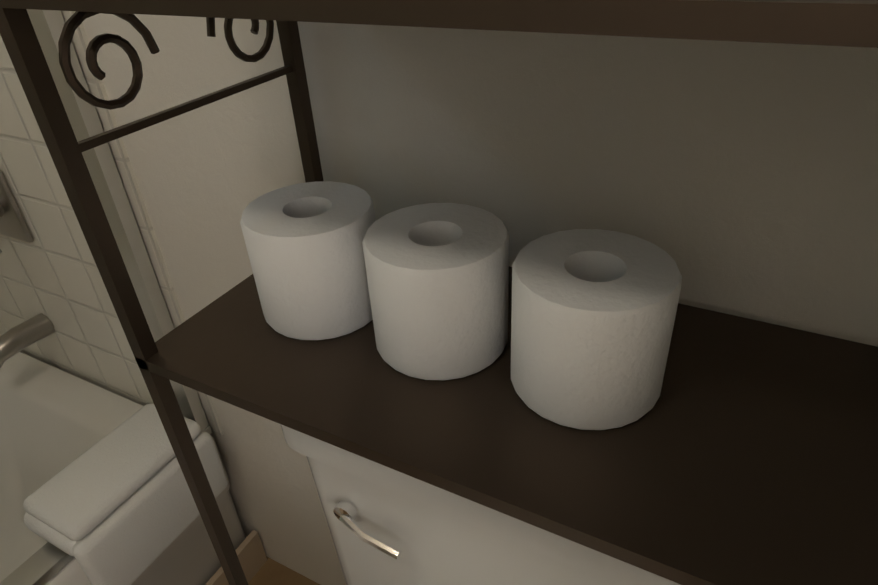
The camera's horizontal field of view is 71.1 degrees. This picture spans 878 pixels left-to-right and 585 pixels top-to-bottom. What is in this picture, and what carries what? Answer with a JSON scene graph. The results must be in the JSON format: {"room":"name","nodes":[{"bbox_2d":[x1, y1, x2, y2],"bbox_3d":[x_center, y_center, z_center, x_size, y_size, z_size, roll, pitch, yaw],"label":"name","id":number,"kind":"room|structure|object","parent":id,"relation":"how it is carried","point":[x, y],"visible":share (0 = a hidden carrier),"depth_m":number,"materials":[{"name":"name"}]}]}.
{"room":"bathroom","nodes":[
{"label":"bathroom","id":0,"kind":"room"},
{"bbox_2d":[248,556,319,584],"bbox_3d":[-0.068,1.714,-0.314,4.230,0.060,4.100,14,37,25],"label":"floor","id":1,"kind":"structure","parent":0,"point":[271,572],"depth_m":1.33,"materials":[{"name":"brown wood"}]},
{"bbox_2d":[0,352,245,584],"bbox_3d":[-1.098,0.736,0.861,0.746,0.390,1.541,14,37,25],"label":"bathtub","id":2,"kind":"object","parent":1,"relation":"on","point":[54,421],"visible":0.44,"depth_m":1.28,"materials":[{"name":"white ceramic"}]},
{"bbox_2d":[0,9,211,584],"bbox_3d":[-0.831,0.046,0.208,0.083,1.446,1.538,14,37,25],"label":"shower door","id":3,"kind":"structure","parent":2,"relation":"on","point":[45,563],"depth_m":0.90,"materials":[{"name":"clear glass"}]},
{"bbox_2d":[23,403,227,584],"bbox_3d":[-0.521,0.341,1.042,0.152,0.172,0.265,14,37,25],"label":"towel","id":4,"kind":"object","parent":2,"relation":"on","point":[117,506],"visible":0.92,"depth_m":0.97,"materials":[{"name":"white fabric"}]},
{"bbox_2d":[0,0,877,584],"bbox_3d":[0.071,0.114,0.540,0.609,1.660,0.267,14,37,25],"label":"shelf rack","id":5,"kind":"object","parent":1,"relation":"on","point":[742,452],"visible":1,"depth_m":0.42,"materials":[{"name":"brown metal"}]},
{"bbox_2d":[240,181,375,339],"bbox_3d":[-0.110,-0.031,0.555,0.114,0.102,0.114,14,37,25],"label":"toilet paper roll","id":6,"kind":"object","parent":5,"relation":"on","point":[304,244],"visible":0.92,"depth_m":0.51,"materials":[{"name":"white paper"}]},
{"bbox_2d":[362,203,508,380],"bbox_3d":[0.000,-0.003,0.503,0.114,0.102,0.114,14,37,25],"label":"toilet paper roll","id":7,"kind":"object","parent":5,"relation":"on","point":[437,276],"visible":1,"depth_m":0.46,"materials":[{"name":"white paper"}]},
{"bbox_2d":[511,229,681,429],"bbox_3d":[0.110,0.024,0.450,0.114,0.102,0.114,14,37,25],"label":"toilet paper roll","id":8,"kind":"object","parent":5,"relation":"on","point":[593,313],"visible":1,"depth_m":0.41,"materials":[{"name":"white paper"}]},
{"bbox_2d":[281,425,680,584],"bbox_3d":[-0.013,0.585,0.606,0.468,0.810,0.738,14,37,25],"label":"toilet","id":9,"kind":"object","parent":1,"relation":"on","point":[388,526],"visible":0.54,"depth_m":0.57,"materials":[{"name":"white ceramic"}]},
{"bbox_2d":[20,13,877,584],"bbox_3d":[-0.300,-0.708,0.696,1.910,2.900,0.410,14,37,25],"label":"wall","id":10,"kind":"structure","parent":0,"point":[734,177],"depth_m":0.56,"materials":[{"name":"beige paint"}]},
{"bbox_2d":[0,11,223,435],"bbox_3d":[-0.792,-0.601,0.803,0.760,1.885,0.006,14,37,25],"label":"wall tile","id":11,"kind":"structure","parent":10,"relation":"attached to","point":[51,272],"depth_m":1.10,"materials":[{"name":"beige tile"}]},
{"bbox_2d":[0,170,33,252],"bbox_3d":[-0.798,-0.145,1.072,0.124,0.140,0.071,14,37,25],"label":"fitting","id":12,"kind":"object","parent":11,"relation":"attached to","point":[13,224],"depth_m":1.08,"materials":[{"name":"silver metal"}]},
{"bbox_2d":[0,313,54,367],"bbox_3d":[-0.847,0.105,1.225,0.048,0.064,0.146,14,37,25],"label":"fitting","id":13,"kind":"object","parent":11,"relation":"attached to","point":[24,334],"depth_m":1.22,"materials":[{"name":"silver metal"}]},
{"bbox_2d":[205,530,266,584],"bbox_3d":[-0.754,0.942,0.780,0.013,0.100,1.550,14,37,25],"label":"baseboard","id":14,"kind":"structure","parent":10,"relation":"attached to","point":[251,554],"depth_m":1.30,"materials":[{"name":"beige wood"}]}
]}

